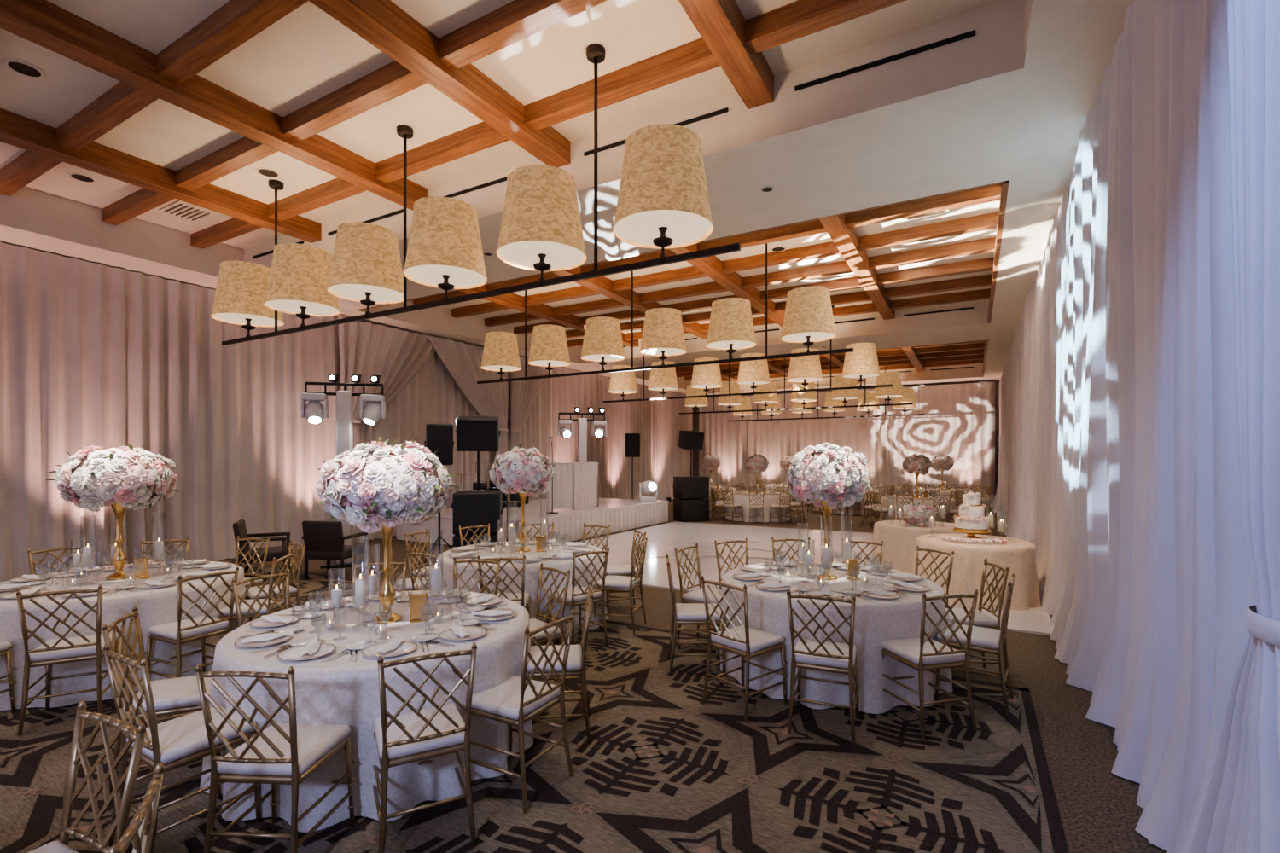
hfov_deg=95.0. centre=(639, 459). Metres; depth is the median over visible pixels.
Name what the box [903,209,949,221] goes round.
ceiling vent
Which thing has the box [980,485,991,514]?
dining chair
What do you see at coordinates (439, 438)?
speaker
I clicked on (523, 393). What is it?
curtain
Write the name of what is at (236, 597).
dining chair
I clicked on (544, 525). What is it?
candle
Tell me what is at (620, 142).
ceiling vent
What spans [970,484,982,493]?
dining chair
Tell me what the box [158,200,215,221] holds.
ceiling vent
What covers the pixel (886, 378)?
linear chandelier
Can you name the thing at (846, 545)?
candle
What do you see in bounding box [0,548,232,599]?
place settings
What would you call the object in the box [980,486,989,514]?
dining chair
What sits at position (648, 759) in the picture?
carpet motifs
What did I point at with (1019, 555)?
table
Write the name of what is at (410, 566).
dining chair
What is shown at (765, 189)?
recessed light
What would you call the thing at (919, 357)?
ceiling beams
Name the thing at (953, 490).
place settings
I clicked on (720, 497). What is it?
dining chair
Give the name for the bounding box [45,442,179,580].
floral centerpiece
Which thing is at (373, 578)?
candle
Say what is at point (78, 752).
dining chair
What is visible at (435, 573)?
candle
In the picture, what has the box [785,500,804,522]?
dining chair
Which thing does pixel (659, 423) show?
curtain
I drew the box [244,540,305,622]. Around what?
dining chair
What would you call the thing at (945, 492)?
banquet table
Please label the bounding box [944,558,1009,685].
dining chair
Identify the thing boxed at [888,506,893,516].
candle
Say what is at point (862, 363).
linear chandelier
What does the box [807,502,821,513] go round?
dining chair
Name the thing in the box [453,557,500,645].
dining chair
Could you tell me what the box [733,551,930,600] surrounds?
place settings
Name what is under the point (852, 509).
banquet table
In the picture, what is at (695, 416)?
wall
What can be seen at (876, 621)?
banquet table
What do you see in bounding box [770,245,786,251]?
recessed light
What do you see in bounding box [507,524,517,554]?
candle
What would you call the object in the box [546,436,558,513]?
microphone stand
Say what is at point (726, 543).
dining chair
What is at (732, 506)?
dining chair
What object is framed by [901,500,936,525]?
flower arrangement
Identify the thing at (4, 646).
dining chair
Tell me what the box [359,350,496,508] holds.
curtain
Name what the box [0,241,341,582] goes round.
curtain
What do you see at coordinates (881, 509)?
dining chair
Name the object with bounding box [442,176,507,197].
ceiling vent
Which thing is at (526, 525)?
dining chair
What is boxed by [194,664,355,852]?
dining chair
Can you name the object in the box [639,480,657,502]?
moving-head light
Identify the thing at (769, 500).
banquet table
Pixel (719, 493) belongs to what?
banquet table
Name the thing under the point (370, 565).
dining chair
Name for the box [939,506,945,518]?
candle
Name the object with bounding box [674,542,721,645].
dining chair
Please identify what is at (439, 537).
speaker stand
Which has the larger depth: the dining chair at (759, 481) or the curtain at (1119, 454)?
the dining chair at (759, 481)
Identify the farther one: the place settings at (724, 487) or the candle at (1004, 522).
the place settings at (724, 487)
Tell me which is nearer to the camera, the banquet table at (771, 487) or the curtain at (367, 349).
the curtain at (367, 349)
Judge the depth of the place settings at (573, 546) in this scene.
6.52 m
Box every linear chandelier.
[210,43,740,345]
[477,243,853,383]
[603,305,892,402]
[679,357,913,414]
[727,366,924,421]
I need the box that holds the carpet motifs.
[0,558,1069,852]
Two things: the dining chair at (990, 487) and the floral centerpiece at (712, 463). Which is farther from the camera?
the floral centerpiece at (712, 463)
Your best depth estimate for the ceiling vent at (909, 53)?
4.99 m
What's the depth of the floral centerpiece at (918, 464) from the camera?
15.42 m
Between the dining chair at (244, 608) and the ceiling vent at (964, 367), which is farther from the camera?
the ceiling vent at (964, 367)
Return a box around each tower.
[300,373,385,569]
[557,407,607,462]
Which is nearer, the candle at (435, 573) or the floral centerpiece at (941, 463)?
the candle at (435, 573)
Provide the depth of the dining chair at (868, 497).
16.62 m
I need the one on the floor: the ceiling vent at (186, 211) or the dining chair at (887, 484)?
the dining chair at (887, 484)
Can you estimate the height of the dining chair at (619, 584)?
0.947 m
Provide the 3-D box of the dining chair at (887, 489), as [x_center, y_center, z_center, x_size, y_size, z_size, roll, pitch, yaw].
[7.377,1.328,16.768,0.430,0.947,0.491,0,0,-2]
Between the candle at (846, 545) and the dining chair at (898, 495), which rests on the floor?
the dining chair at (898, 495)
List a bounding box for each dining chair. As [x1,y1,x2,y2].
[0,641,15,712]
[16,584,119,736]
[27,543,86,575]
[27,700,146,852]
[101,605,211,794]
[103,643,261,852]
[108,762,165,852]
[139,536,190,562]
[145,566,238,678]
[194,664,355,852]
[217,550,295,638]
[231,568,290,667]
[234,535,269,587]
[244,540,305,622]
[351,558,406,667]
[372,642,477,852]
[390,544,430,591]
[404,529,435,578]
[406,549,468,592]
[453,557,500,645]
[458,523,489,546]
[465,609,575,814]
[477,554,530,619]
[498,562,570,691]
[524,522,553,541]
[527,580,593,743]
[546,546,609,645]
[582,523,610,565]
[593,537,647,634]
[605,528,645,604]
[665,553,725,675]
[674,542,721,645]
[700,575,787,723]
[709,488,728,520]
[711,486,726,517]
[714,537,748,628]
[715,484,728,511]
[721,488,743,523]
[725,485,737,494]
[738,483,746,492]
[748,489,764,524]
[750,485,763,491]
[757,481,767,492]
[769,489,791,524]
[771,536,810,561]
[773,481,785,494]
[777,486,788,494]
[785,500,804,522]
[786,589,859,744]
[788,500,804,517]
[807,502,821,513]
[842,537,884,565]
[845,500,861,516]
[861,490,880,525]
[864,486,885,515]
[865,488,880,522]
[869,491,895,527]
[877,485,895,503]
[880,589,978,740]
[886,483,893,495]
[887,488,901,495]
[896,493,913,520]
[901,482,909,494]
[901,545,954,608]
[903,485,913,494]
[920,489,936,495]
[925,485,939,494]
[932,494,951,523]
[935,572,1015,717]
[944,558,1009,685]
[946,510,958,523]
[950,489,964,508]
[955,486,969,505]
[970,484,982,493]
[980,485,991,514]
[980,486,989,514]
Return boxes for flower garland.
[940,535,1008,544]
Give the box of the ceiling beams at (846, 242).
[355,180,1009,348]
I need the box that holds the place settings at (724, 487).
[709,483,732,488]
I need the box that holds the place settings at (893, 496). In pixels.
[884,489,949,500]
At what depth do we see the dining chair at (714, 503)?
17.17 m
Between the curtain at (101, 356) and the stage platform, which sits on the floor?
the stage platform
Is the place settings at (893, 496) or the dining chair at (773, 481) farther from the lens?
the dining chair at (773, 481)
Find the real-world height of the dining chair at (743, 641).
0.947 m
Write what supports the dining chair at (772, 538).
on the floor
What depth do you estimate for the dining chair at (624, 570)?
6.92 m
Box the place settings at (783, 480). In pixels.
[768,479,786,485]
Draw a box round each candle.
[69,539,86,581]
[79,515,95,584]
[108,523,122,575]
[151,512,165,575]
[327,568,345,629]
[351,536,369,628]
[363,545,380,615]
[428,529,443,612]
[498,529,506,553]
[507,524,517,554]
[540,500,548,543]
[797,546,808,575]
[802,539,814,582]
[822,544,831,583]
[841,512,852,574]
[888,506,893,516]
[897,510,903,526]
[927,509,934,536]
[936,495,943,524]
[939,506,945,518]
[988,494,994,537]
[998,512,1006,537]
[998,519,1003,534]
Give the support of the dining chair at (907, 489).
on the floor
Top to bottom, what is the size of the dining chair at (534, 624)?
0.947 m
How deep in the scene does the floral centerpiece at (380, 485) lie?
3.54 m
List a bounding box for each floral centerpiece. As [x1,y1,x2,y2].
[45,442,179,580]
[315,436,459,623]
[487,443,555,552]
[700,453,721,488]
[744,453,768,494]
[779,454,793,485]
[786,440,873,581]
[901,453,932,498]
[930,453,954,490]
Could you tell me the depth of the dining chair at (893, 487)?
18.92 m
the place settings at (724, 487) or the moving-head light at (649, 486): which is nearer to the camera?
the moving-head light at (649, 486)
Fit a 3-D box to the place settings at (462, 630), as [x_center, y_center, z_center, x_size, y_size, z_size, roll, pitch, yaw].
[-1.627,0.938,3.776,1.633,0.200,1.593,0,0,30]
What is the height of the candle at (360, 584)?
0.563 m
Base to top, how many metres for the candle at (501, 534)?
0.363 m
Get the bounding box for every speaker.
[424,423,453,465]
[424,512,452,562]
[624,433,639,499]
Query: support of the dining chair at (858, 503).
on the floor
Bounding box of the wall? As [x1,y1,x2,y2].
[692,380,999,495]
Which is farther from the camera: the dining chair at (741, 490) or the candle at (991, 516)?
the dining chair at (741, 490)
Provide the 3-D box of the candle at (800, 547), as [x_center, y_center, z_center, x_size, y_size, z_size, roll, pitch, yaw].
[1.455,0.806,5.234,0.100,0.463,0.100,0,0,30]
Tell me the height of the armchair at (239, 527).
0.878 m
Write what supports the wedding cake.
on the table at (1019, 555)
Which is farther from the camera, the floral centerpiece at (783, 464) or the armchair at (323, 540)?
the floral centerpiece at (783, 464)
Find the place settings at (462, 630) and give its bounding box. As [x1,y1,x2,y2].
[233,577,516,663]
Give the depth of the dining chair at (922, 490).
16.68 m
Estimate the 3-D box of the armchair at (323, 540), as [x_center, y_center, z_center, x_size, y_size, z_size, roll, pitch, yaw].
[-4.696,1.361,9.025,0.690,0.878,0.669,0,0,7]
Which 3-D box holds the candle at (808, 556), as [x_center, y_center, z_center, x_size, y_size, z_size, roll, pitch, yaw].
[1.416,0.857,4.923,0.100,0.363,0.100,0,0,30]
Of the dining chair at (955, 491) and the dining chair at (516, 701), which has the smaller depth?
the dining chair at (516, 701)
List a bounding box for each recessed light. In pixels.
[2,58,46,79]
[67,172,97,183]
[255,167,280,178]
[760,186,773,192]
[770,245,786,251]
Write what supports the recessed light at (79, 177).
in the ceiling
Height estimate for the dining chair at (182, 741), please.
0.947 m
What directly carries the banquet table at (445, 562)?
on the carpet motifs
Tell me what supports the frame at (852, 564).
on the banquet table at (876, 621)
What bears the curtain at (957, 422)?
hanging from the ceiling
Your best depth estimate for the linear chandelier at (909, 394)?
22.88 m
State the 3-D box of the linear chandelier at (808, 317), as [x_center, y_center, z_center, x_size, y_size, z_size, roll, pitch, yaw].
[-0.142,-2.603,10.662,7.660,1.995,0.830,0,0,30]
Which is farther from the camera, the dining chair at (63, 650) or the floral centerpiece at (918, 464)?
the floral centerpiece at (918, 464)
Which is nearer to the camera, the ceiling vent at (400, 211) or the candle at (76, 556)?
the candle at (76, 556)
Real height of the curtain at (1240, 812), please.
4.810 m
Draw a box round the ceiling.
[0,0,1134,395]
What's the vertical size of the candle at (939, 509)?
0.463 m
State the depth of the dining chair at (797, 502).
17.41 m
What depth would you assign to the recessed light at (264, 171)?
7.36 m
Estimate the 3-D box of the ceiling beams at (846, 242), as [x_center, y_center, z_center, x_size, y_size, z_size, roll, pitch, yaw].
[1.015,-3.310,12.477,11.240,0.580,7.700,0,0,30]
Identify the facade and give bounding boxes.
[547,462,598,511]
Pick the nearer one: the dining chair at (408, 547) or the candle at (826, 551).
the candle at (826, 551)
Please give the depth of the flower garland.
7.20 m
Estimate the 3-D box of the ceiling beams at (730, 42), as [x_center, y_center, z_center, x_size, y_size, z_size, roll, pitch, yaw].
[-3.825,-3.475,3.956,11.240,0.250,7.700,0,0,30]
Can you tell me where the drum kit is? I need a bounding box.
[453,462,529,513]
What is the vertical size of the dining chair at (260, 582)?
0.947 m
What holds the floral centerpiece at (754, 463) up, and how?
on the banquet table at (769, 500)
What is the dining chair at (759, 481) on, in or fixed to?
on the floor
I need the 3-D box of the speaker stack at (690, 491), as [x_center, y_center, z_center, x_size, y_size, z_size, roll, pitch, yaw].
[1.490,0.479,17.091,0.914,2.621,0.660,0,0,-22]
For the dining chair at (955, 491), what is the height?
0.947 m
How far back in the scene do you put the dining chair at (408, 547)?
6.93 m
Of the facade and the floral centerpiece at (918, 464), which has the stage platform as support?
the facade
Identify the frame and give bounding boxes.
[133,558,150,580]
[408,593,428,622]
[535,535,546,552]
[845,558,860,580]
[924,491,928,498]
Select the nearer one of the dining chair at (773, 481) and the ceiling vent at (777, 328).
the ceiling vent at (777, 328)
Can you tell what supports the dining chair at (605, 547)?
on the floor
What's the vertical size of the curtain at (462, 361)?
4.760 m
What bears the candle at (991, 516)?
on the table at (1019, 555)
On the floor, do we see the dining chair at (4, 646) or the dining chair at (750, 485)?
the dining chair at (750, 485)
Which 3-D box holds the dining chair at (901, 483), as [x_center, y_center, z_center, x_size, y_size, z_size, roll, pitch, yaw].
[9.482,1.328,20.522,0.430,0.947,0.491,0,0,-33]
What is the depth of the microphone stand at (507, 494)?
10.41 m
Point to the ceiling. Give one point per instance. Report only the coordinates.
(1012, 100)
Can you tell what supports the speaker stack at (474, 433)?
on the floor
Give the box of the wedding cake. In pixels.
[952,492,990,539]
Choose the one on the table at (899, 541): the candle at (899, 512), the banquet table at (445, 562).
the candle at (899, 512)
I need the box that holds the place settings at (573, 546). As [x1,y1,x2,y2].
[448,529,594,563]
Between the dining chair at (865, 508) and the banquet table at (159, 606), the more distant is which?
the dining chair at (865, 508)
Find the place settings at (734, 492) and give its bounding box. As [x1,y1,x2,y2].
[730,487,783,495]
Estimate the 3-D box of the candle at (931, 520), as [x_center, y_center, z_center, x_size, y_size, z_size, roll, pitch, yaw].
[3.880,0.857,7.802,0.100,0.363,0.100,0,0,30]
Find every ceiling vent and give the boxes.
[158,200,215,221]
[361,209,403,223]
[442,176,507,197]
[583,139,626,156]
[674,107,728,126]
[736,366,973,383]
[754,328,779,332]
[794,29,975,91]
[834,318,874,324]
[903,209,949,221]
[904,307,973,316]
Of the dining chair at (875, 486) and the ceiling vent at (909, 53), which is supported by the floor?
the dining chair at (875, 486)
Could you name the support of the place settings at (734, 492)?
on the banquet table at (769, 500)
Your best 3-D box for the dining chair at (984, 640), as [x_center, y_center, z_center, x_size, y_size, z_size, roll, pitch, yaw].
[2.505,1.328,4.379,0.491,0.947,0.430,0,0,36]
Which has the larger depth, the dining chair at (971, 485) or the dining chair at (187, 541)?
the dining chair at (971, 485)
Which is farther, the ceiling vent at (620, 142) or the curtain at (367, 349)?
the curtain at (367, 349)
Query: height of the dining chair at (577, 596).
0.947 m
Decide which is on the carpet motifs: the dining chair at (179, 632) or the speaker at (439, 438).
the dining chair at (179, 632)
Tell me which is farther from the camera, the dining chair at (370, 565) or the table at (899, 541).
the table at (899, 541)
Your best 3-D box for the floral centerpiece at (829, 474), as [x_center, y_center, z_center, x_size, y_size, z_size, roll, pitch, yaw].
[1.640,0.433,5.075,0.728,1.211,0.732,0,0,14]
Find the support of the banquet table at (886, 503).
on the floor
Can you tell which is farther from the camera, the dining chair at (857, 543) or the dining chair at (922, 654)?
the dining chair at (857, 543)
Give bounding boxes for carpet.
[0,559,1053,852]
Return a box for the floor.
[224,500,1166,852]
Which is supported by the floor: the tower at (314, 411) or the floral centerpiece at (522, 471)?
the tower at (314, 411)
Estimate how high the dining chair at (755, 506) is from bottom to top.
0.947 m
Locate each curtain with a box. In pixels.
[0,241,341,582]
[337,315,436,543]
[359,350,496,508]
[427,335,510,500]
[509,356,546,451]
[519,366,692,500]
[698,382,994,506]
[991,0,1256,852]
[1189,0,1279,852]
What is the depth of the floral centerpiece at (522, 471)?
6.41 m
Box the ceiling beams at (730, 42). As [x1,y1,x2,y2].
[0,0,906,249]
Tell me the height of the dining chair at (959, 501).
0.947 m
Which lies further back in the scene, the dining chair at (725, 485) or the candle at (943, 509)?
the dining chair at (725, 485)
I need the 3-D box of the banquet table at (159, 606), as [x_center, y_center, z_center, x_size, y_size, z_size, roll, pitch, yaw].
[-4.522,1.414,5.118,1.927,0.748,1.896,0,0,11]
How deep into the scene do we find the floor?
6.24 m
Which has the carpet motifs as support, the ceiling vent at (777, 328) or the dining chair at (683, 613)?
the dining chair at (683, 613)
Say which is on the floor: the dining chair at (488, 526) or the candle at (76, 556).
the dining chair at (488, 526)
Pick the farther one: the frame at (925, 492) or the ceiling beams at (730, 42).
the frame at (925, 492)
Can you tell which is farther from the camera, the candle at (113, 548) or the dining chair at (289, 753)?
the candle at (113, 548)
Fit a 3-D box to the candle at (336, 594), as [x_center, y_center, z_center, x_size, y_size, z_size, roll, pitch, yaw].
[-1.852,0.857,3.582,0.100,0.363,0.100,0,0,30]
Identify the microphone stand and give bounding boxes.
[506,494,507,541]
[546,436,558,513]
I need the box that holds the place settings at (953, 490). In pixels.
[918,483,968,491]
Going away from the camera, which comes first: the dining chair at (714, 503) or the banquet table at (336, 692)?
the banquet table at (336, 692)
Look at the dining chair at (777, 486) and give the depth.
18.36 m
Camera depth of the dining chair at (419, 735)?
2.69 m
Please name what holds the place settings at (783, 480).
on the banquet table at (771, 487)
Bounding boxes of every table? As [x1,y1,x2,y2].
[0,561,249,710]
[199,590,533,832]
[438,541,608,637]
[707,487,736,511]
[715,561,953,714]
[725,492,790,522]
[764,484,812,506]
[820,489,879,514]
[872,520,966,574]
[878,495,956,523]
[913,488,972,515]
[913,533,1040,610]
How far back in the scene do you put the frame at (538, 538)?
6.57 m
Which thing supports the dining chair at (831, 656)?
on the carpet motifs
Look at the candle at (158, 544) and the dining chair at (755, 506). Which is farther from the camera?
the dining chair at (755, 506)
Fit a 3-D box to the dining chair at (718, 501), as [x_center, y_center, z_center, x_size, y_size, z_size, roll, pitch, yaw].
[2.505,1.328,18.015,0.491,0.947,0.430,0,0,32]
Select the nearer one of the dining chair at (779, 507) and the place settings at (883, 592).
the place settings at (883, 592)
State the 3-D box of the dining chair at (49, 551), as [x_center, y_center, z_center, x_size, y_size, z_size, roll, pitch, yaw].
[-5.504,1.328,5.635,0.491,0.947,0.430,0,0,29]
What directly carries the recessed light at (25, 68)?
in the ceiling
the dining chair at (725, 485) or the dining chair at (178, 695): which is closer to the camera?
the dining chair at (178, 695)
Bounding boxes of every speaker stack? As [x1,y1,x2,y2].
[452,415,503,548]
[673,430,709,522]
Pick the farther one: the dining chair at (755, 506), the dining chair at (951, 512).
the dining chair at (755, 506)
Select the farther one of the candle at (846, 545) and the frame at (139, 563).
the candle at (846, 545)
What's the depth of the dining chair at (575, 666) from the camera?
3.73 m
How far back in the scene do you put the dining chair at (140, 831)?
1.51 m
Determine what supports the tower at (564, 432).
on the stage platform
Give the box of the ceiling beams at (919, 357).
[647,339,989,382]
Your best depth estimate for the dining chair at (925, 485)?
18.50 m
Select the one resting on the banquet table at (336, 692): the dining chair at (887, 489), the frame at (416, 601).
the frame at (416, 601)
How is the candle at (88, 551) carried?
on the banquet table at (159, 606)
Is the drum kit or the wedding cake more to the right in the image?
the wedding cake
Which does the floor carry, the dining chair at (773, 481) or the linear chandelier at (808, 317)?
the dining chair at (773, 481)
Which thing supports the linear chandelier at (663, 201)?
hanging from the ceiling
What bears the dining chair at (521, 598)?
on the carpet motifs
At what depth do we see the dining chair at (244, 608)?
5.16 m
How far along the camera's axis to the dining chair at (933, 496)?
14.27 m
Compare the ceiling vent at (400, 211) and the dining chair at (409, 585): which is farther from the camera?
the ceiling vent at (400, 211)
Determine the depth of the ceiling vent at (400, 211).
8.22 m
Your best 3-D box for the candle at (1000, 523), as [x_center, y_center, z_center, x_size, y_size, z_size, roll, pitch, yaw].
[4.484,0.806,7.286,0.100,0.463,0.100,0,0,30]
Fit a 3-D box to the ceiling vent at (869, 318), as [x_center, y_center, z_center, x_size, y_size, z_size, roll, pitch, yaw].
[5.286,-3.398,14.465,0.921,0.039,0.020,0,0,30]
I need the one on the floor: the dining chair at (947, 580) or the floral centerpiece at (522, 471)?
the dining chair at (947, 580)
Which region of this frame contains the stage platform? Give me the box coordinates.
[396,498,669,545]
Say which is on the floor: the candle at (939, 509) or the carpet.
the carpet
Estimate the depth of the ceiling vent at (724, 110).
5.83 m
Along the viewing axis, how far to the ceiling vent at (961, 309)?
13.53 m
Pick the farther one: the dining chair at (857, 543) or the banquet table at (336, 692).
the dining chair at (857, 543)

